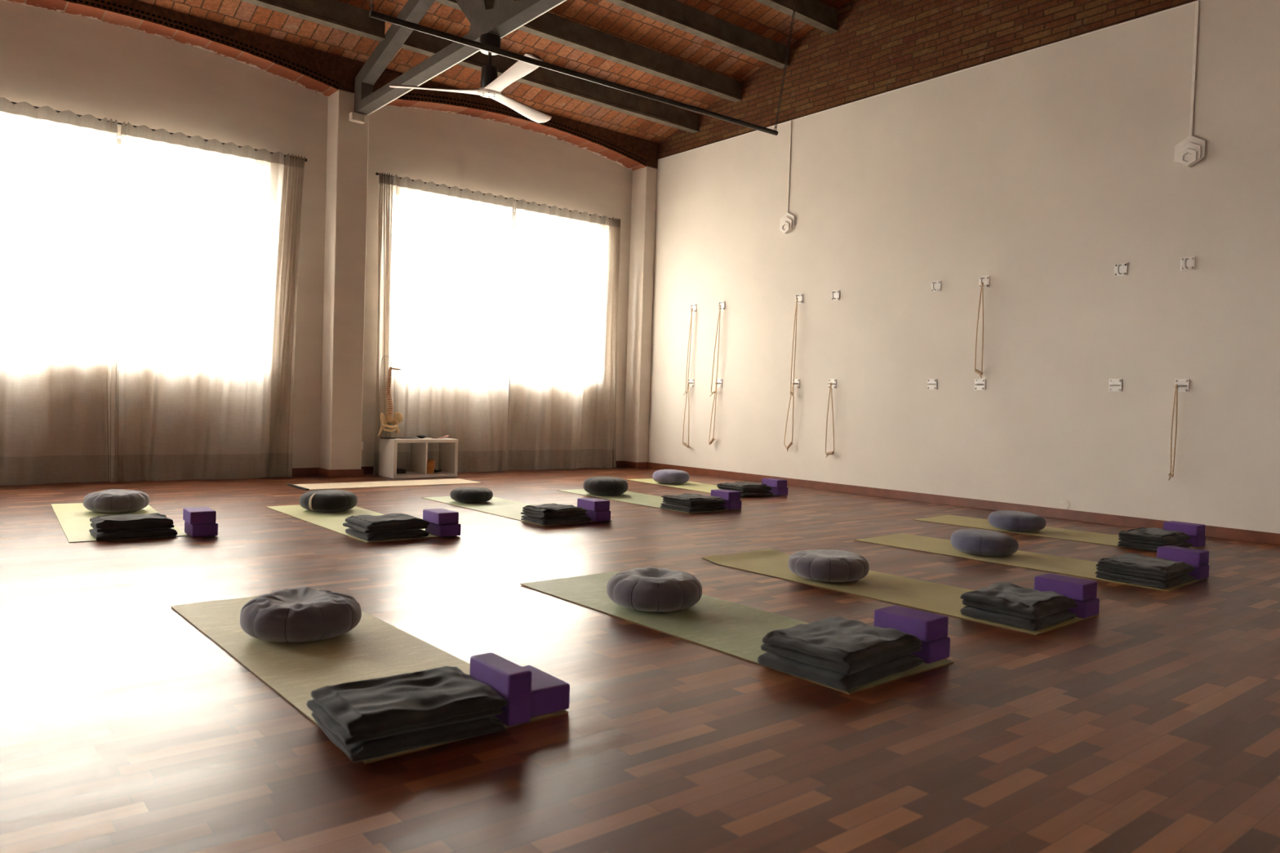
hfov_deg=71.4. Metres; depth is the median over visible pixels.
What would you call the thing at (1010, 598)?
folded blanket
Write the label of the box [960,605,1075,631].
folded blanket
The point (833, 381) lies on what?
wall anchor
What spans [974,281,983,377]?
rope
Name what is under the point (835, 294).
wall anchor
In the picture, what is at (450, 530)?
block
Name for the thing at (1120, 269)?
wall anchor
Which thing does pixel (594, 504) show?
block
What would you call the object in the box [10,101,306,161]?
curtain rod
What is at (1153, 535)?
folded blanket
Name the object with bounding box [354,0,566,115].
roof truss
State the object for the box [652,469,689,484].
cushion
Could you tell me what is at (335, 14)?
ceiling beam
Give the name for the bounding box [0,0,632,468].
wall
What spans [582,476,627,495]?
cushion
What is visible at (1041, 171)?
wall
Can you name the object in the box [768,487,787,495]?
block
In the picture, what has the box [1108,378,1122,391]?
wall anchor
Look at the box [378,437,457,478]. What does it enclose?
cube shelf
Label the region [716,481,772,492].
folded blanket
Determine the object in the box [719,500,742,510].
block
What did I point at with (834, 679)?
folded blanket
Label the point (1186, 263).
wall anchor
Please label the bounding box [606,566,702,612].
cushion
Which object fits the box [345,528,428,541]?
folded blanket
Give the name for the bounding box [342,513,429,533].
folded blanket
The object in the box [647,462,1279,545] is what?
baseboard
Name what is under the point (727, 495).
block
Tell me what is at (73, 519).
yoga mat
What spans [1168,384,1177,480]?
rope
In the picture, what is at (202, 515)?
block
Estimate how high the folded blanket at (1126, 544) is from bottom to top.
0.045 m
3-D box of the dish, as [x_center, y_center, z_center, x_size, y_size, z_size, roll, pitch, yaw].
[-2.450,0.114,9.975,0.110,0.039,0.110,0,2,-39]
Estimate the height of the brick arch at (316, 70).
0.385 m
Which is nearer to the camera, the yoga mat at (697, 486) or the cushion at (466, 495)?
the cushion at (466, 495)
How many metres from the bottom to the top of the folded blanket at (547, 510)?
0.070 m
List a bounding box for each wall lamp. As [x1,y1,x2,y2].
[779,120,795,234]
[1173,0,1205,167]
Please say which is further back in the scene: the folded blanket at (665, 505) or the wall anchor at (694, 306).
the wall anchor at (694, 306)
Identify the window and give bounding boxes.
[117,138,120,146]
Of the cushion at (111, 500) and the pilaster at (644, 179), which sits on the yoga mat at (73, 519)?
the cushion at (111, 500)
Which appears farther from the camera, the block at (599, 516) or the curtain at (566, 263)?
the curtain at (566, 263)
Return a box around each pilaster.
[320,89,368,469]
[623,166,657,462]
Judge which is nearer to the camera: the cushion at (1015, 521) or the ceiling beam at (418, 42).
the cushion at (1015, 521)
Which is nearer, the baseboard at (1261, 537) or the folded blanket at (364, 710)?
the folded blanket at (364, 710)
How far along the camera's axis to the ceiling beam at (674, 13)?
9.51 m
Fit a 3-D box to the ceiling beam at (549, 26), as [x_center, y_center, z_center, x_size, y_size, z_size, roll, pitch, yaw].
[-0.340,-4.115,9.630,4.166,0.240,0.110,0,2,-39]
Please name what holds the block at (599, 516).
on the yoga mat at (508, 508)
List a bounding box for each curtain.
[0,97,118,485]
[115,120,305,481]
[373,171,514,475]
[506,199,620,470]
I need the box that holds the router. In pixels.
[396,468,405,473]
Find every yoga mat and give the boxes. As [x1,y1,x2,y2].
[50,502,187,542]
[170,588,568,764]
[266,505,456,542]
[287,478,482,490]
[421,496,611,526]
[520,571,953,694]
[557,488,741,513]
[625,478,775,497]
[702,548,1098,635]
[854,533,1206,591]
[913,515,1204,551]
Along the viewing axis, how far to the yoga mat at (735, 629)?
3.72 m
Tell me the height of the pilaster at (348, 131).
4.070 m
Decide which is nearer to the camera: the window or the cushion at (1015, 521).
the cushion at (1015, 521)
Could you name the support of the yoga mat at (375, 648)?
on the floor
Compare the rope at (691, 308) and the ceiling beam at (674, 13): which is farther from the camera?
the rope at (691, 308)
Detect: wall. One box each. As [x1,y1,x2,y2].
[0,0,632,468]
[646,0,1279,533]
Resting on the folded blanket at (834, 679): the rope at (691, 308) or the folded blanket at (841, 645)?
the folded blanket at (841, 645)
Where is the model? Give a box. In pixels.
[377,355,403,439]
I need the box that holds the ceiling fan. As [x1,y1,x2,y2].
[389,33,551,123]
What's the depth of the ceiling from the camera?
9.65 m
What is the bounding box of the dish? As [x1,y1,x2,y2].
[416,435,426,438]
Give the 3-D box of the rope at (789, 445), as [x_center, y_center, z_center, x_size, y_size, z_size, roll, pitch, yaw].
[1.701,-0.108,10.142,0.032,0.786,0.137,0,2,-39]
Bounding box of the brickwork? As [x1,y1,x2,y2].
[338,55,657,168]
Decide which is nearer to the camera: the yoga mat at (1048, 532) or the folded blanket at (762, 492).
the yoga mat at (1048, 532)
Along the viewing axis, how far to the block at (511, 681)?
2.47 m
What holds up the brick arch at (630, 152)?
attached to the wall at (60, 61)
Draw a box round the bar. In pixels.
[368,0,796,135]
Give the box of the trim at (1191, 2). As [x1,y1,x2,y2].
[657,0,1203,159]
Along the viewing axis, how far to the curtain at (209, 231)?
8.74 m
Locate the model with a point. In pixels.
(397, 418)
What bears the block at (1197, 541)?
on the yoga mat at (1048, 532)
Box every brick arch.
[0,0,338,97]
[373,68,647,170]
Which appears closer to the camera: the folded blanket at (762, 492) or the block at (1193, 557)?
the block at (1193, 557)
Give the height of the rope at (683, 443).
0.850 m
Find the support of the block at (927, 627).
on the block at (937, 650)
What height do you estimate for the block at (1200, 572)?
0.076 m
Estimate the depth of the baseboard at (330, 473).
9.56 m
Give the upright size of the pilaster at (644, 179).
4.070 m
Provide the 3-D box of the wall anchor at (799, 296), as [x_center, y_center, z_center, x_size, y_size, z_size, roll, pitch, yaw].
[1.787,-1.451,10.087,0.058,0.104,0.104,0,2,-39]
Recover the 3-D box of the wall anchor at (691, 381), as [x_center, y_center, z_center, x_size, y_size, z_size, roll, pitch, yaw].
[0.643,-0.562,11.478,0.058,0.104,0.104,0,2,-39]
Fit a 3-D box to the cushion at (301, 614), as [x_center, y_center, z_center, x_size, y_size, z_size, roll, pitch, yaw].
[-1.253,0.695,3.300,0.422,0.151,0.421,0,2,-39]
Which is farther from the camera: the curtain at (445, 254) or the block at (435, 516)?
the curtain at (445, 254)
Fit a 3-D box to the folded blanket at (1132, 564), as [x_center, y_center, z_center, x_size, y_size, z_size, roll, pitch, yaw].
[2.810,0.770,4.948,0.457,0.074,0.373,0,2,-41]
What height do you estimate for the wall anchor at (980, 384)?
0.104 m
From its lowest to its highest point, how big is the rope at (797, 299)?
1.141 m
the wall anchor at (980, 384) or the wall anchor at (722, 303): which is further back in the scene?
the wall anchor at (722, 303)
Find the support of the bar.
hanging from the ceiling
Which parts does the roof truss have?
gusset plate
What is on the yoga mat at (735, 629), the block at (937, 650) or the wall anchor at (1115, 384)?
the block at (937, 650)
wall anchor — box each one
[688,378,693,386]
[690,303,696,312]
[716,378,722,387]
[718,301,724,310]
[791,378,799,388]
[795,293,803,303]
[827,378,836,388]
[831,290,839,300]
[926,378,937,389]
[931,280,941,292]
[974,378,985,390]
[978,275,989,288]
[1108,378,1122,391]
[1114,262,1128,276]
[1174,378,1189,392]
[1180,256,1195,271]
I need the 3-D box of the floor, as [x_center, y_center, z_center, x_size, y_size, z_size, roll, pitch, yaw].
[-1.119,0.831,3.669,13.250,0.120,13.100,0,2,-39]
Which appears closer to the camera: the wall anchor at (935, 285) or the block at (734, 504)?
the block at (734, 504)
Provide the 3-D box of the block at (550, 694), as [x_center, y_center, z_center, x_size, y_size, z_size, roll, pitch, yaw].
[-0.328,0.781,2.632,0.145,0.076,0.225,1,2,-39]
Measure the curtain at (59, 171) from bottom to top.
3.345 m
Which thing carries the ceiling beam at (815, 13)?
attached to the ceiling
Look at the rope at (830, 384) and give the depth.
9.68 m
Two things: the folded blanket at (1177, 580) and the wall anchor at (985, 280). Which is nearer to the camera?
the folded blanket at (1177, 580)
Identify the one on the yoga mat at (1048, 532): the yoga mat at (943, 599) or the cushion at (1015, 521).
the cushion at (1015, 521)
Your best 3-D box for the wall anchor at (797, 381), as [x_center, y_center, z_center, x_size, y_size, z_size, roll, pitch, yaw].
[1.757,-0.489,10.114,0.058,0.104,0.104,0,2,-39]
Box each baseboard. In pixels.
[292,460,648,478]
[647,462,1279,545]
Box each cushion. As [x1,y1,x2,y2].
[83,488,149,512]
[240,586,361,642]
[299,489,357,511]
[449,487,493,502]
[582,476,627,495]
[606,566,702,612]
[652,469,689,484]
[787,549,869,582]
[950,528,1018,556]
[987,510,1045,531]
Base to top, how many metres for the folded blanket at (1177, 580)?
0.047 m
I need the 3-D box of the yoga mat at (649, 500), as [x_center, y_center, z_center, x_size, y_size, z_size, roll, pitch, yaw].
[0.029,0.676,8.265,0.612,0.006,1.951,1,2,-39]
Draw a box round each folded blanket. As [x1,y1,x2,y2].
[88,528,177,540]
[89,512,174,532]
[306,666,507,745]
[311,712,506,762]
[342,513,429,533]
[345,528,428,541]
[520,503,587,518]
[520,515,591,524]
[660,502,726,512]
[661,493,724,506]
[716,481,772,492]
[740,490,773,497]
[757,652,924,691]
[760,616,922,675]
[960,582,1077,619]
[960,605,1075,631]
[1095,553,1195,580]
[1095,569,1195,589]
[1117,540,1193,551]
[1118,527,1191,545]
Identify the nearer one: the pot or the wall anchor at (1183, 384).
the wall anchor at (1183, 384)
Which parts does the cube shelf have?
panel, panel, panel, panel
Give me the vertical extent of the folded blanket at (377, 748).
0.043 m
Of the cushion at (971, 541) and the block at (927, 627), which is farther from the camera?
the cushion at (971, 541)
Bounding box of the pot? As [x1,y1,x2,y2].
[426,459,435,473]
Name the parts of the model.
stand rod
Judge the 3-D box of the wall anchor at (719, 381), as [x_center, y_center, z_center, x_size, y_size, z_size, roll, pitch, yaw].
[0.969,-0.540,11.079,0.058,0.104,0.104,0,2,-39]
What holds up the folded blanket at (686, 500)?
on the folded blanket at (665, 505)
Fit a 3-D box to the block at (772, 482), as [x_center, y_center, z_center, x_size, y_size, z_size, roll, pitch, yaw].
[1.374,0.577,9.102,0.145,0.076,0.225,1,2,-37]
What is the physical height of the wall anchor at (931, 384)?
0.104 m
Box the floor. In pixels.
[0,466,1279,852]
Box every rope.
[682,382,689,448]
[683,307,693,395]
[708,382,717,444]
[709,304,721,396]
[783,382,794,451]
[790,297,798,398]
[825,382,834,457]
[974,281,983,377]
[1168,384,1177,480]
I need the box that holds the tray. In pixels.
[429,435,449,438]
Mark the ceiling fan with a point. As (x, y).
(492, 85)
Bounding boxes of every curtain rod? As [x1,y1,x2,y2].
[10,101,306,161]
[375,172,621,221]
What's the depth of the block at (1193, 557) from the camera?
5.07 m
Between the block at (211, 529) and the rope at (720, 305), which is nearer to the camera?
the block at (211, 529)
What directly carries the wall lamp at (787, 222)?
attached to the wall at (1041, 171)
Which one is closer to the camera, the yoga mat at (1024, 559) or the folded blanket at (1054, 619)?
the folded blanket at (1054, 619)
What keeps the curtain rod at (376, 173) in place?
attached to the wall at (60, 61)
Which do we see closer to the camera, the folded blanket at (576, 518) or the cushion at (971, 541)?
the cushion at (971, 541)
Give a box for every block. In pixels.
[182,506,216,524]
[184,520,217,537]
[422,508,458,524]
[425,522,461,537]
[469,652,531,726]
[522,665,569,717]
[577,497,609,511]
[585,510,610,521]
[711,488,740,501]
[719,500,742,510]
[761,478,786,488]
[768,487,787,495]
[873,605,948,642]
[909,636,950,663]
[1034,573,1097,601]
[1066,597,1099,618]
[1156,545,1208,565]
[1163,520,1205,536]
[1184,535,1205,546]
[1186,564,1208,580]
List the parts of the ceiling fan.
blade, canopy plate, blade, blade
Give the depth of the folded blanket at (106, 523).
5.29 m
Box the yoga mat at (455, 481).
[287,478,482,490]
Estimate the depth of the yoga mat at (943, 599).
4.53 m
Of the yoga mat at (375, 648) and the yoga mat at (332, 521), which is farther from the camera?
the yoga mat at (332, 521)
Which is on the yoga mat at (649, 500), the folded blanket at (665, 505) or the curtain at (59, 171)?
the folded blanket at (665, 505)
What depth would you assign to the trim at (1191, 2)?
8.50 m
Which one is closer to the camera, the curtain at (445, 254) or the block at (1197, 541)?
the block at (1197, 541)
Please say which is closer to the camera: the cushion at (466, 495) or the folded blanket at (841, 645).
the folded blanket at (841, 645)
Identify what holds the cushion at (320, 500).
on the yoga mat at (332, 521)
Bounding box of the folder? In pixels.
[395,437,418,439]
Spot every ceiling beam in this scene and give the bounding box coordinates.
[240,0,385,41]
[400,30,698,133]
[434,0,742,102]
[604,0,788,68]
[755,0,837,33]
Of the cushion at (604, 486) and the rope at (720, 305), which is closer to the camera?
the cushion at (604, 486)
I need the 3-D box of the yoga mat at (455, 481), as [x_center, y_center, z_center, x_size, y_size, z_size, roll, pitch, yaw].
[-2.520,0.574,8.941,1.845,0.012,0.508,0,2,-40]
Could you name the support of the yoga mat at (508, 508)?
on the floor
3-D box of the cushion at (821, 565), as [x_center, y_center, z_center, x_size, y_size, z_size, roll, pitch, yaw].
[0.995,0.734,4.705,0.420,0.136,0.420,0,2,-39]
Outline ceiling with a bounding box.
[137,0,850,143]
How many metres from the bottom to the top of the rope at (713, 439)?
0.786 m
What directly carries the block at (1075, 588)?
on the block at (1088, 608)
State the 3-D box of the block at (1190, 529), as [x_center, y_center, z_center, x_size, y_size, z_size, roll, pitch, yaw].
[3.903,0.732,6.383,0.145,0.076,0.225,1,2,-38]
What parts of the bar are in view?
chain, chain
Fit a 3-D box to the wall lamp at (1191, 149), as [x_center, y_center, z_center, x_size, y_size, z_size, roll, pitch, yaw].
[4.334,-2.688,6.985,0.056,1.289,0.216,0,2,-39]
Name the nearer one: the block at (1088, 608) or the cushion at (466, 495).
the block at (1088, 608)
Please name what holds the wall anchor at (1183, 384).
attached to the wall at (1041, 171)

